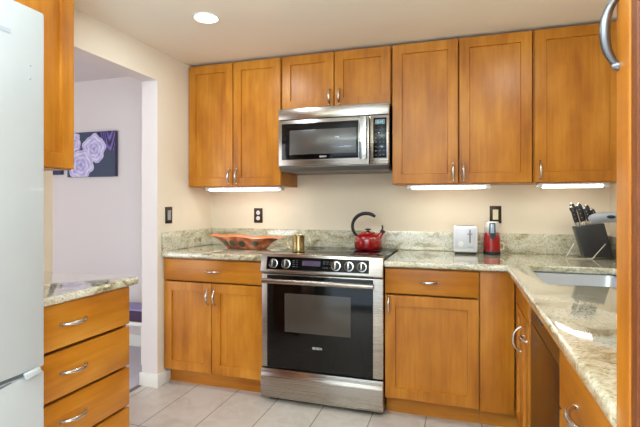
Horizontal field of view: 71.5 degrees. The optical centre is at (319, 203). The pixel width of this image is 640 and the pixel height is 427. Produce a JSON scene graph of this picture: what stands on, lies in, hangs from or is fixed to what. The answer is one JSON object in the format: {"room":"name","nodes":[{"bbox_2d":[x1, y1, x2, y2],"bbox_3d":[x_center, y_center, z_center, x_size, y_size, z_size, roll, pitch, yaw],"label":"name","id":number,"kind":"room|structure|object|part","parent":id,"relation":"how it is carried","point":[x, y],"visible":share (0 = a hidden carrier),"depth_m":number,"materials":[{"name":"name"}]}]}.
{"room":"kitchen","nodes":[
{"label":"kitchen","id":0,"kind":"room"},
{"bbox_2d":[74,56,127,81],"bbox_3d":[-3.009,-1.156,2.490,3.074,0.080,3.700,0,0,18],"label":"ceiling","id":1,"kind":"structure","parent":0,"point":[84,70],"depth_m":3.78,"materials":[{"name":"white paint"}]},
{"bbox_2d":[44,8,210,373],"bbox_3d":[-1.891,0.101,0.720,0.126,2.286,6.200,0,0,18],"label":"wall","id":2,"kind":"structure","parent":0,"point":[164,78],"depth_m":3.03,"materials":[{"name":"beige paint"}]},
{"bbox_2d":[14,0,73,170],"bbox_3d":[-1.309,-0.594,1.753,0.347,0.895,0.495,0,0,18],"label":"upper cabinet","id":3,"kind":"object","parent":2,"relation":"attached to","point":[58,14],"visible":0.44,"depth_m":1.87,"materials":[{"name":"brown wood"}]},
{"bbox_2d":[129,385,141,392],"bbox_3d":[-1.352,1.242,2.655,0.032,0.005,0.796,0,0,18],"label":"trim","id":4,"kind":"structure","parent":2,"relation":"attached to","point":[137,386],"depth_m":2.98,"materials":[{"name":"grey"}]},
{"bbox_2d":[139,369,170,387],"bbox_3d":[-1.142,1.199,3.082,0.150,0.090,0.144,0,0,18],"label":"baseboard","id":5,"kind":"structure","parent":2,"relation":"attached to","point":[145,379],"depth_m":3.02,"materials":[{"name":"white paint"}]},
{"bbox_2d":[165,207,171,223],"bbox_3d":[-1.059,0.081,3.116,0.011,0.116,0.074,0,0,18],"label":"wall switch","id":6,"kind":"object","parent":2,"relation":"attached to","point":[168,210],"visible":1,"depth_m":3.10,"materials":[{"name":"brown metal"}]},
{"bbox_2d":[162,228,211,251],"bbox_3d":[-0.981,0.263,3.347,0.020,0.131,0.639,0,0,18],"label":"backsplash","id":7,"kind":"structure","parent":2,"relation":"attached to","point":[174,240],"depth_m":3.28,"materials":[{"name":"beige stone"}]},
{"bbox_2d":[126,346,515,426],"bbox_3d":[-1.949,1.284,0.738,6.152,0.080,6.200,0,0,18],"label":"floor","id":8,"kind":"structure","parent":0,"point":[174,403],"depth_m":2.64,"materials":[{"name":"beige tile"}]},
{"bbox_2d":[0,0,43,426],"bbox_3d":[-1.283,0.341,1.064,0.766,1.806,0.760,0,0,18],"label":"refrigerator","id":9,"kind":"object","parent":8,"relation":"on","point":[21,26],"visible":1,"depth_m":1.24,"materials":[{"name":"white metal"}]},
{"bbox_3d":[-0.966,0.818,0.964,0.078,0.652,0.760,0,0,18],"label":"freezer door","id":10,"kind":"part","parent":9,"relation":"part of","materials":[{"name":"white metal"}]},
{"bbox_2d":[40,286,128,426],"bbox_3d":[-1.176,0.802,1.759,0.598,0.884,0.583,0,0,18],"label":"base cabinet","id":11,"kind":"object","parent":8,"relation":"on","point":[86,339],"visible":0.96,"depth_m":1.74,"materials":[{"name":"brown wood"}]},
{"bbox_3d":[-0.912,0.798,1.669,0.041,0.017,0.127,0,0,18],"label":"handle","id":12,"kind":"part","parent":11,"relation":"part of","materials":[{"name":"silver metal"}]},
{"bbox_3d":[-0.912,0.620,1.669,0.041,0.017,0.127,0,0,18],"label":"handle","id":13,"kind":"part","parent":11,"relation":"part of","materials":[{"name":"silver metal"}]},
{"bbox_3d":[-0.912,0.442,1.669,0.041,0.017,0.127,0,0,18],"label":"handle","id":14,"kind":"part","parent":11,"relation":"part of","materials":[{"name":"silver metal"}]},
{"bbox_3d":[-0.937,0.624,1.685,0.020,0.168,0.580,0,0,18],"label":"drawer","id":15,"kind":"part","parent":11,"relation":"part of","materials":[{"name":"brown wood"}]},
{"bbox_3d":[-0.937,0.802,1.685,0.020,0.164,0.580,0,0,18],"label":"drawer","id":16,"kind":"part","parent":11,"relation":"part of","materials":[{"name":"brown wood"}]},
{"bbox_3d":[-0.937,0.446,1.685,0.020,0.163,0.580,0,0,18],"label":"drawer","id":17,"kind":"part","parent":11,"relation":"part of","materials":[{"name":"brown wood"}]},
{"bbox_2d":[44,271,137,306],"bbox_3d":[-1.177,0.344,1.783,0.586,0.032,0.635,0,0,18],"label":"countertop","id":18,"kind":"structure","parent":11,"relation":"on","point":[59,287],"depth_m":1.82,"materials":[{"name":"beige stone"}]},
{"bbox_3d":[-0.937,1.014,1.685,0.020,0.236,0.580,0,0,18],"label":"drawer","id":19,"kind":"part","parent":11,"relation":"part of","materials":[{"name":"brown wood"}]},
{"bbox_2d":[126,302,141,364],"bbox_3d":[-1.912,1.031,3.689,1.320,0.426,0.210,0,0,18],"label":"bench","id":20,"kind":"object","parent":8,"relation":"on","point":[135,309],"visible":0.03,"depth_m":3.43,"materials":[{"name":"white paint"}]},
{"bbox_2d":[129,302,141,311],"bbox_3d":[-1.912,0.825,3.689,1.310,0.014,0.208,0,0,18],"label":"throw","id":21,"kind":"object","parent":20,"relation":"on","point":[133,307],"depth_m":3.50,"materials":[{"name":"purple fabric"}]},
{"bbox_2d":[129,311,141,321],"bbox_3d":[-1.912,0.873,3.689,1.300,0.084,0.200,0,0,18],"label":"cushion","id":22,"kind":"object","parent":20,"relation":"on","point":[134,316],"depth_m":3.43,"materials":[{"name":"purple fabric"}]},
{"bbox_3d":[-1.353,1.095,3.434,0.044,0.298,0.044,0,0,18],"label":"leg","id":23,"kind":"part","parent":20,"relation":"part of","materials":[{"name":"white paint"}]},
{"bbox_2d":[164,257,263,392],"bbox_3d":[-0.633,0.806,3.224,0.750,0.875,0.658,0,0,18],"label":"base cabinet","id":24,"kind":"object","parent":8,"relation":"on","point":[213,308],"visible":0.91,"depth_m":2.95,"materials":[{"name":"brown wood"}]},
{"bbox_3d":[-0.896,0.832,3.014,0.368,0.600,0.020,0,0,18],"label":"door","id":25,"kind":"part","parent":24,"relation":"part of","materials":[{"name":"brown wood"}]},
{"bbox_3d":[-0.751,0.622,2.938,0.016,0.120,0.041,0,0,18],"label":"handle","id":26,"kind":"part","parent":24,"relation":"part of","materials":[{"name":"silver metal"}]},
{"bbox_3d":[-0.714,0.451,2.926,0.120,0.017,0.041,0,0,18],"label":"handle","id":27,"kind":"part","parent":24,"relation":"part of","materials":[{"name":"silver metal"}]},
{"bbox_3d":[-0.701,0.622,2.922,0.016,0.120,0.041,0,0,18],"label":"handle","id":28,"kind":"part","parent":24,"relation":"part of","materials":[{"name":"silver metal"}]},
{"bbox_3d":[-0.717,0.450,2.957,0.744,0.144,0.020,0,0,18],"label":"drawer","id":29,"kind":"part","parent":24,"relation":"part of","materials":[{"name":"brown wood"}]},
{"bbox_2d":[161,244,292,260],"bbox_3d":[-0.630,0.348,3.229,0.754,0.038,0.650,0,0,18],"label":"countertop","id":30,"kind":"structure","parent":24,"relation":"on","point":[210,251],"depth_m":3.00,"materials":[{"name":"beige stone"}]},
{"bbox_2d":[211,234,282,249],"bbox_3d":[-0.543,0.279,3.261,0.585,0.101,0.270,0,0,18],"label":"decorative bowl","id":31,"kind":"object","parent":30,"relation":"on","point":[231,241],"visible":1,"depth_m":3.17,"materials":[{"name":"orange ceramic"}]},
{"bbox_3d":[-0.540,0.832,2.901,0.368,0.600,0.020,0,0,18],"label":"door","id":32,"kind":"part","parent":24,"relation":"part of","materials":[{"name":"brown wood"}]},
{"bbox_2d":[260,246,396,413],"bbox_3d":[0.082,0.777,2.951,0.771,0.933,0.692,0,0,18],"label":"range","id":33,"kind":"object","parent":8,"relation":"on","point":[323,308],"visible":0.98,"depth_m":2.67,"materials":[{"name":"silver metal"}]},
{"bbox_3d":[-0.294,0.370,2.756,0.058,0.058,0.026,0,-13,18],"label":"knob","id":34,"kind":"part","parent":33,"relation":"part of","materials":[{"name":"silver metal"}]},
{"bbox_3d":[-0.214,0.370,2.731,0.058,0.058,0.026,0,-13,18],"label":"knob","id":35,"kind":"part","parent":33,"relation":"part of","materials":[{"name":"silver metal"}]},
{"bbox_2d":[287,234,309,252],"bbox_3d":[-0.141,0.263,2.934,0.085,0.114,0.140,0,0,-42],"label":"brass pot","id":36,"kind":"object","parent":33,"relation":"on","point":[298,239],"visible":1,"depth_m":2.90,"materials":[{"name":"brown metal"}]},
{"bbox_3d":[-0.021,0.476,2.656,0.692,0.032,0.067,0,0,18],"label":"handle","id":37,"kind":"part","parent":33,"relation":"part of","materials":[{"name":"silver metal"}]},
{"bbox_3d":[-0.011,0.733,2.688,0.672,0.574,0.010,0,0,18],"label":"door glass","id":38,"kind":"part","parent":33,"relation":"part of","materials":[{"name":"black glass"}]},
{"bbox_3d":[0.000,1.123,2.694,0.771,0.182,0.047,0,0,18],"label":"storage drawer","id":39,"kind":"part","parent":33,"relation":"part of","materials":[{"name":"silver metal"}]},
{"bbox_3d":[0.003,0.371,2.701,0.771,0.121,0.067,0,0,18],"label":"control panel","id":40,"kind":"part","parent":33,"relation":"part of","materials":[{"name":"silver metal"}]},
{"bbox_3d":[0.003,0.732,2.703,0.771,0.584,0.028,0,0,18],"label":"oven door","id":41,"kind":"part","parent":33,"relation":"part of","materials":[{"name":"black glass"}]},
{"bbox_2d":[274,246,396,259],"bbox_3d":[0.099,0.329,3.004,0.765,0.017,0.582,0,0,18],"label":"cooktop","id":42,"kind":"object","parent":33,"relation":"in","point":[386,253],"depth_m":2.98,"materials":[{"name":"grey glass"}]},
{"bbox_3d":[0.091,0.370,2.634,0.058,0.058,0.026,0,-13,18],"label":"knob","id":43,"kind":"part","parent":33,"relation":"part of","materials":[{"name":"silver metal"}]},
{"bbox_3d":[0.166,0.370,2.610,0.058,0.058,0.026,0,-13,18],"label":"knob","id":44,"kind":"part","parent":33,"relation":"part of","materials":[{"name":"silver metal"}]},
{"bbox_3d":[0.242,0.370,2.586,0.058,0.058,0.026,0,-13,18],"label":"knob","id":45,"kind":"part","parent":33,"relation":"part of","materials":[{"name":"silver metal"}]},
{"bbox_2d":[351,212,384,250],"bbox_3d":[0.336,0.188,3.108,0.193,0.265,0.193,0,0,-29],"label":"tea kettle","id":46,"kind":"object","parent":33,"relation":"on","point":[367,240],"visible":1,"depth_m":3.05,"materials":[{"name":"red metal"}]},
{"bbox_3d":[0.304,0.144,3.118,0.179,0.178,0.025,0,0,18],"label":"handle","id":47,"kind":"part","parent":46,"relation":"part of","materials":[{"name":"black plastic"}]},
{"bbox_2d":[385,267,518,426],"bbox_3d":[0.836,0.806,2.759,0.779,0.875,0.658,0,0,18],"label":"base cabinet","id":48,"kind":"object","parent":8,"relation":"on","point":[449,349],"visible":0.91,"depth_m":2.50,"materials":[{"name":"brown wood"}]},
{"bbox_3d":[0.397,0.589,2.574,0.016,0.120,0.041,0,0,18],"label":"handle","id":49,"kind":"part","parent":48,"relation":"part of","materials":[{"name":"silver metal"}]},
{"bbox_3d":[0.615,0.447,2.505,0.120,0.017,0.041,0,0,18],"label":"handle","id":50,"kind":"part","parent":48,"relation":"part of","materials":[{"name":"silver metal"}]},
{"bbox_3d":[0.630,0.450,2.530,0.519,0.144,0.020,0,0,18],"label":"drawer","id":51,"kind":"part","parent":48,"relation":"part of","materials":[{"name":"brown wood"}]},
{"bbox_3d":[0.630,0.832,2.530,0.519,0.600,0.020,0,0,18],"label":"door","id":52,"kind":"part","parent":48,"relation":"part of","materials":[{"name":"brown wood"}]},
{"bbox_2d":[511,285,528,426],"bbox_3d":[1.252,0.806,2.082,0.651,0.875,0.476,0,0,18],"label":"base cabinet","id":53,"kind":"object","parent":8,"relation":"on","point":[521,331],"visible":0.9,"depth_m":2.12,"materials":[{"name":"brown wood"}]},
{"bbox_3d":[0.969,0.669,2.194,0.044,0.135,0.016,0,0,18],"label":"handle","id":54,"kind":"part","parent":53,"relation":"part of","materials":[{"name":"silver metal"}]},
{"bbox_3d":[1.019,0.832,2.253,0.020,0.600,0.218,0,0,18],"label":"door","id":55,"kind":"part","parent":53,"relation":"part of","materials":[{"name":"brown wood"}]},
{"bbox_3d":[0.921,0.616,2.026,0.033,0.017,0.105,0,0,18],"label":"handle","id":56,"kind":"part","parent":53,"relation":"part of","materials":[{"name":"silver metal"}]},
{"bbox_3d":[0.953,0.832,2.043,0.020,0.600,0.214,0,0,18],"label":"door","id":57,"kind":"part","parent":53,"relation":"part of","materials":[{"name":"brown wood"}]},
{"bbox_2d":[529,304,561,426],"bbox_3d":[1.100,0.808,1.542,0.601,0.872,0.622,0,0,18],"label":"dishwasher","id":58,"kind":"object","parent":8,"relation":"on","point":[544,353],"visible":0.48,"depth_m":1.62,"materials":[{"name":"brown wood"}]},
{"bbox_2d":[560,350,612,426],"bbox_3d":[0.889,0.806,0.939,0.652,0.875,0.643,0,0,18],"label":"base cabinet","id":59,"kind":"object","parent":8,"relation":"on","point":[578,406],"visible":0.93,"depth_m":1.11,"materials":[{"name":"brown wood"}]},
{"bbox_2d":[384,250,616,426],"bbox_3d":[0.833,0.348,1.860,1.318,0.038,2.375,0,0,18],"label":"countertop","id":60,"kind":"structure","parent":59,"relation":"on","point":[581,320],"depth_m":1.51,"materials":[{"name":"beige stone"}]},
{"bbox_2d":[453,225,477,253],"bbox_3d":[0.963,0.237,2.946,0.152,0.184,0.158,0,0,18],"label":"toaster","id":61,"kind":"object","parent":60,"relation":"on","point":[465,237],"visible":1,"depth_m":2.88,"materials":[{"name":"white plastic"}]},
{"bbox_3d":[0.943,0.226,2.883,0.128,0.138,0.003,0,0,18],"label":"panel","id":62,"kind":"part","parent":61,"relation":"part of","materials":[{"name":"grey plastic"}]},
{"bbox_2d":[483,221,504,254],"bbox_3d":[1.122,0.223,2.895,0.111,0.213,0.110,0,0,-27],"label":"coffee grinder","id":63,"kind":"object","parent":60,"relation":"on","point":[491,238],"visible":1,"depth_m":2.85,"materials":[{"name":"red plastic"}]},
{"bbox_2d":[489,223,495,239],"bbox_3d":[1.105,0.177,2.848,0.040,0.107,0.013,0,0,18],"label":"switch plate","id":64,"kind":"object","parent":63,"relation":"attached to","point":[492,226],"depth_m":2.84,"materials":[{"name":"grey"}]},
{"bbox_2d":[534,272,616,286],"bbox_3d":[1.219,0.476,2.049,0.450,0.214,0.620,0,0,18],"label":"sink","id":65,"kind":"object","parent":60,"relation":"in","point":[548,278],"visible":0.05,"depth_m":2.31,"materials":[{"name":"silver metal"}]},
{"bbox_2d":[562,223,613,258],"bbox_3d":[1.613,0.222,2.683,0.258,0.212,0.119,0,0,18],"label":"knife block","id":66,"kind":"object","parent":60,"relation":"on","point":[592,240],"visible":0.93,"depth_m":2.64,"materials":[{"name":"black wood"}]},
{"bbox_2d":[569,206,578,226],"bbox_3d":[1.539,0.076,2.688,0.054,0.125,0.018,0,0,18],"label":"kitchen knife","id":67,"kind":"object","parent":66,"relation":"in","point":[574,215],"visible":1,"depth_m":2.68,"materials":[{"name":"black plastic"}]},
{"bbox_3d":[1.537,0.067,2.689,0.048,0.099,0.017,0,0,18],"label":"handle","id":68,"kind":"part","parent":67,"relation":"part of","materials":[{"name":"black plastic"}]},
{"bbox_2d":[570,203,579,224],"bbox_3d":[1.564,0.065,2.726,0.058,0.142,0.018,0,0,18],"label":"kitchen knife","id":69,"kind":"object","parent":66,"relation":"in","point":[571,204],"visible":0.37,"depth_m":2.72,"materials":[{"name":"black plastic"}]},
{"bbox_2d":[575,204,585,225],"bbox_3d":[1.570,0.068,2.678,0.055,0.129,0.018,0,0,18],"label":"kitchen knife","id":70,"kind":"object","parent":66,"relation":"in","point":[578,208],"visible":1,"depth_m":2.67,"materials":[{"name":"black plastic"}]},
{"bbox_2d":[577,203,586,223],"bbox_3d":[1.600,0.062,2.715,0.057,0.136,0.018,0,0,18],"label":"kitchen knife","id":71,"kind":"object","parent":66,"relation":"in","point":[579,204],"visible":0.42,"depth_m":2.71,"materials":[{"name":"black plastic"}]},
{"bbox_3d":[1.598,0.053,2.715,0.052,0.110,0.017,0,0,18],"label":"handle","id":72,"kind":"part","parent":71,"relation":"part of","materials":[{"name":"black plastic"}]},
{"bbox_2d":[583,207,591,224],"bbox_3d":[1.605,0.074,2.667,0.049,0.107,0.018,0,0,18],"label":"kitchen knife","id":73,"kind":"object","parent":66,"relation":"in","point":[585,210],"visible":0.77,"depth_m":2.66,"materials":[{"name":"black plastic"}]},
{"bbox_3d":[1.603,0.065,2.668,0.044,0.082,0.017,0,0,18],"label":"handle","id":74,"kind":"part","parent":73,"relation":"part of","materials":[{"name":"black plastic"}]},
{"bbox_2d":[584,204,592,223],"bbox_3d":[1.637,0.064,2.703,0.052,0.120,0.018,0,0,18],"label":"kitchen knife","id":75,"kind":"object","parent":66,"relation":"in","point":[585,205],"visible":0.48,"depth_m":2.70,"materials":[{"name":"black plastic"}]},
{"bbox_2d":[588,212,616,222],"bbox_3d":[1.337,0.183,1.914,0.303,0.292,0.132,0,0,18],"label":"kitchen faucet","id":76,"kind":"object","parent":60,"relation":"on","point":[602,217],"visible":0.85,"depth_m":1.96,"materials":[{"name":"grey plastic"}]},
{"bbox_3d":[0.629,0.739,1.022,0.020,0.250,0.637,0,0,18],"label":"drawer","id":77,"kind":"part","parent":59,"relation":"part of","materials":[{"name":"brown wood"}]},
{"bbox_3d":[0.610,0.516,1.062,0.045,0.017,0.165,0,0,18],"label":"handle","id":78,"kind":"part","parent":59,"relation":"part of","materials":[{"name":"silver metal"}]},
{"bbox_2d":[599,0,639,426],"bbox_3d":[0.684,0.102,0.333,0.676,2.284,0.620,0,0,18],"label":"tall cabinet","id":79,"kind":"object","parent":8,"relation":"on","point":[626,64],"visible":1,"depth_m":0.67,"materials":[{"name":"brown wood"}]},
{"bbox_3d":[0.466,-0.276,0.715,0.030,0.127,0.016,0,0,18],"label":"handle","id":80,"kind":"part","parent":79,"relation":"part of","materials":[{"name":"grey metal"}]},
{"bbox_3d":[0.397,0.054,0.424,0.020,2.156,0.618,0,0,18],"label":"door","id":81,"kind":"part","parent":79,"relation":"part of","materials":[{"name":"brown wood"}]},
{"bbox_2d":[53,77,609,389],"bbox_3d":[-1.045,0.064,3.756,6.252,2.520,0.100,0,0,18],"label":"wall","id":82,"kind":"structure","parent":0,"point":[331,201],"depth_m":3.53,"materials":[{"name":"beige paint"}]},
{"bbox_2d":[53,170,63,174],"bbox_3d":[-2.595,-0.462,4.175,0.444,0.388,0.033,0,0,18],"label":"picture","id":83,"kind":"object","parent":82,"relation":"attached to","point":[61,172],"visible":0.02,"depth_m":4.11,"materials":[{"name":"blue paper"}]},
{"bbox_2d":[67,130,117,176],"bbox_3d":[-2.054,-0.443,4.004,0.539,0.403,0.033,0,0,18],"label":"picture","id":84,"kind":"object","parent":82,"relation":"attached to","point":[95,153],"visible":0.88,"depth_m":3.97,"materials":[{"name":"purple paper"}]},
{"bbox_2d":[129,334,140,346],"bbox_3d":[-2.482,1.194,4.152,3.074,0.100,0.012,0,0,18],"label":"baseboard","id":85,"kind":"structure","parent":82,"relation":"attached to","point":[134,340],"depth_m":3.87,"materials":[{"name":"white paint"}]},
{"bbox_2d":[189,57,296,187],"bbox_3d":[-0.588,-0.582,3.362,0.751,0.918,0.368,0,0,18],"label":"upper cabinet","id":86,"kind":"object","parent":82,"relation":"attached to","point":[234,108],"visible":0.99,"depth_m":3.22,"materials":[{"name":"brown wood"}]},
{"bbox_3d":[-0.809,-0.576,3.291,0.368,0.897,0.020,0,0,18],"label":"door","id":87,"kind":"part","parent":86,"relation":"part of","materials":[{"name":"brown wood"}]},
{"bbox_3d":[-0.665,-0.197,3.215,0.016,0.120,0.041,0,0,18],"label":"handle","id":88,"kind":"part","parent":86,"relation":"part of","materials":[{"name":"silver metal"}]},
{"bbox_3d":[-0.608,-0.197,3.197,0.016,0.120,0.041,0,0,18],"label":"handle","id":89,"kind":"part","parent":86,"relation":"part of","materials":[{"name":"silver metal"}]},
{"bbox_2d":[205,186,283,190],"bbox_3d":[-0.560,-0.109,3.271,0.618,0.028,0.070,0,0,18],"label":"light","id":90,"kind":"object","parent":86,"relation":"attached to","point":[271,188],"visible":1,"depth_m":3.23,"materials":[{"name":"white plastic"}]},
{"bbox_2d":[209,188,278,190],"bbox_3d":[-0.560,-0.103,3.271,0.550,0.016,0.060,0,0,18],"label":"diffuser","id":91,"kind":"object","parent":90,"relation":"attached to","point":[210,189],"depth_m":3.24,"materials":[{"name":"white plastic"}]},
{"bbox_3d":[-0.450,-0.576,3.177,0.370,0.897,0.020,0,0,18],"label":"door","id":92,"kind":"part","parent":86,"relation":"part of","materials":[{"name":"brown wood"}]},
{"bbox_2d":[254,208,262,222],"bbox_3d":[-0.490,0.094,3.522,0.074,0.116,0.010,0,0,18],"label":"wall outlet","id":93,"kind":"object","parent":82,"relation":"attached to","point":[258,212],"visible":1,"depth_m":3.52,"materials":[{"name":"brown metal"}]},
{"bbox_2d":[282,46,391,108],"bbox_3d":[0.140,-0.844,3.131,0.762,0.395,0.368,0,0,18],"label":"upper cabinet","id":94,"kind":"object","parent":82,"relation":"attached to","point":[357,76],"visible":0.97,"depth_m":2.98,"materials":[{"name":"brown wood"}]},
{"bbox_3d":[-0.083,-0.837,3.061,0.374,0.374,0.020,0,0,18],"label":"door","id":95,"kind":"part","parent":94,"relation":"part of","materials":[{"name":"brown wood"}]},
{"bbox_3d":[0.060,-0.724,2.985,0.016,0.120,0.041,0,0,18],"label":"handle","id":96,"kind":"part","parent":94,"relation":"part of","materials":[{"name":"silver metal"}]},
{"bbox_2d":[279,102,391,174],"bbox_3d":[0.132,-0.431,3.102,0.757,0.426,0.428,0,0,18],"label":"microwave","id":97,"kind":"object","parent":94,"relation":"attached to","point":[355,138],"visible":0.98,"depth_m":2.92,"materials":[{"name":"silver metal"}]},
{"bbox_3d":[-0.006,-0.418,2.950,0.534,0.244,0.004,0,0,18],"label":"door glass","id":98,"kind":"part","parent":97,"relation":"part of","materials":[{"name":"black glass"}]},
{"bbox_3d":[0.021,-0.410,2.962,0.630,0.312,0.036,0,0,18],"label":"door","id":99,"kind":"part","parent":97,"relation":"part of","materials":[{"name":"silver metal"}]},
{"bbox_3d":[0.277,-0.423,2.847,0.051,0.274,0.030,0,0,18],"label":"handle","id":100,"kind":"part","parent":97,"relation":"part of","materials":[{"name":"silver metal"}]},
{"bbox_3d":[0.384,-0.410,2.848,0.123,0.312,0.036,0,0,18],"label":"control panel","id":101,"kind":"part","parent":97,"relation":"part of","materials":[{"name":"silver metal"}]},
{"bbox_3d":[0.124,-0.724,2.965,0.016,0.120,0.041,0,0,18],"label":"handle","id":102,"kind":"part","parent":94,"relation":"part of","materials":[{"name":"silver metal"}]},
{"bbox_3d":[0.280,-0.837,2.945,0.376,0.374,0.020,0,0,18],"label":"door","id":103,"kind":"part","parent":94,"relation":"part of","materials":[{"name":"brown wood"}]},
{"bbox_2d":[212,228,580,254],"bbox_3d":[0.461,0.263,3.214,2.808,0.131,0.021,0,0,18],"label":"backsplash","id":104,"kind":"structure","parent":82,"relation":"attached to","point":[557,244],"depth_m":3.12,"materials":[{"name":"beige stone"}]},
{"bbox_2d":[392,31,531,185],"bbox_3d":[0.905,-0.582,2.889,0.831,0.918,0.368,0,0,18],"label":"upper cabinet","id":105,"kind":"object","parent":82,"relation":"attached to","point":[462,108],"visible":1,"depth_m":2.75,"materials":[{"name":"brown wood"}]},
{"bbox_3d":[0.665,-0.576,2.823,0.406,0.897,0.020,0,0,18],"label":"door","id":106,"kind":"part","parent":105,"relation":"part of","materials":[{"name":"brown wood"}]},
{"bbox_2d":[407,184,490,188],"bbox_3d":[0.815,-0.109,2.836,0.513,0.028,0.070,0,0,18],"label":"light","id":107,"kind":"object","parent":105,"relation":"attached to","point":[429,186],"visible":1,"depth_m":2.80,"materials":[{"name":"white plastic"}]},
{"bbox_2d":[412,186,484,188],"bbox_3d":[0.815,-0.103,2.836,0.445,0.016,0.060,0,0,18],"label":"diffuser","id":108,"kind":"object","parent":107,"relation":"attached to","point":[413,187],"depth_m":2.81,"materials":[{"name":"white plastic"}]},
{"bbox_3d":[0.822,-0.197,2.743,0.016,0.120,0.041,0,0,18],"label":"handle","id":109,"kind":"part","parent":105,"relation":"part of","materials":[{"name":"silver metal"}]},
{"bbox_3d":[0.881,-0.197,2.725,0.016,0.120,0.041,0,0,18],"label":"handle","id":110,"kind":"part","parent":105,"relation":"part of","materials":[{"name":"silver metal"}]},
{"bbox_3d":[1.061,-0.576,2.698,0.411,0.897,0.020,0,0,18],"label":"door","id":111,"kind":"part","parent":105,"relation":"part of","materials":[{"name":"brown wood"}]},
{"bbox_2d":[490,206,500,222],"bbox_3d":[1.182,0.074,2.991,0.074,0.116,0.011,0,0,18],"label":"wall switch","id":112,"kind":"object","parent":82,"relation":"attached to","point":[495,211],"visible":0.79,"depth_m":2.99,"materials":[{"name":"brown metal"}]},
{"bbox_2d":[527,21,616,184],"bbox_3d":[1.536,-0.582,2.689,0.479,0.918,0.368,0,0,18],"label":"upper cabinet","id":113,"kind":"object","parent":82,"relation":"attached to","point":[574,86],"visible":0.96,"depth_m":2.57,"materials":[{"name":"brown wood"}]},
{"bbox_3d":[1.289,-0.197,2.595,0.016,0.120,0.041,0,0,18],"label":"handle","id":114,"kind":"part","parent":113,"relation":"part of","materials":[{"name":"silver metal"}]},
{"bbox_2d":[535,182,609,187],"bbox_3d":[1.485,-0.109,2.623,0.378,0.028,0.070,0,0,18],"label":"light","id":115,"kind":"object","parent":113,"relation":"attached to","point":[587,184],"visible":1,"depth_m":2.60,"materials":[{"name":"white plastic"}]},
{"bbox_2d":[543,184,602,187],"bbox_3d":[1.485,-0.103,2.623,0.310,0.016,0.060,0,0,18],"label":"diffuser","id":116,"kind":"object","parent":115,"relation":"attached to","point":[544,185],"depth_m":2.61,"materials":[{"name":"white plastic"}]},
{"bbox_2d":[74,0,616,66],"bbox_3d":[-0.469,-1.082,0.321,3.078,0.080,6.300,0,0,18],"label":"ceiling","id":117,"kind":"structure","parent":0,"point":[246,30],"depth_m":2.54,"materials":[{"name":"beige paint"}]},
{"bbox_2d":[192,12,219,23],"bbox_3d":[-0.639,-1.039,2.490,0.148,0.006,0.148,0,0,18],"label":"recessed light","id":118,"kind":"object","parent":117,"relation":"in","point":[202,17],"visible":1,"depth_m":2.48,"materials":[{"name":"white paint"}]},
{"bbox_2d":[610,183,616,275],"bbox_3d":[0.935,0.101,-0.176,0.100,2.286,6.200,0,0,18],"label":"wall","id":119,"kind":"structure","parent":0,"point":[613,187],"depth_m":2.73,"materials":[{"name":"beige paint"}]},
{"bbox_2d":[608,235,616,258],"bbox_3d":[1.457,0.263,1.672,0.020,0.131,2.359,0,0,18],"label":"backsplash","id":120,"kind":"structure","parent":119,"relation":"attached to","point":[612,239],"depth_m":2.67,"materials":[{"name":"beige stone"}]}
]}

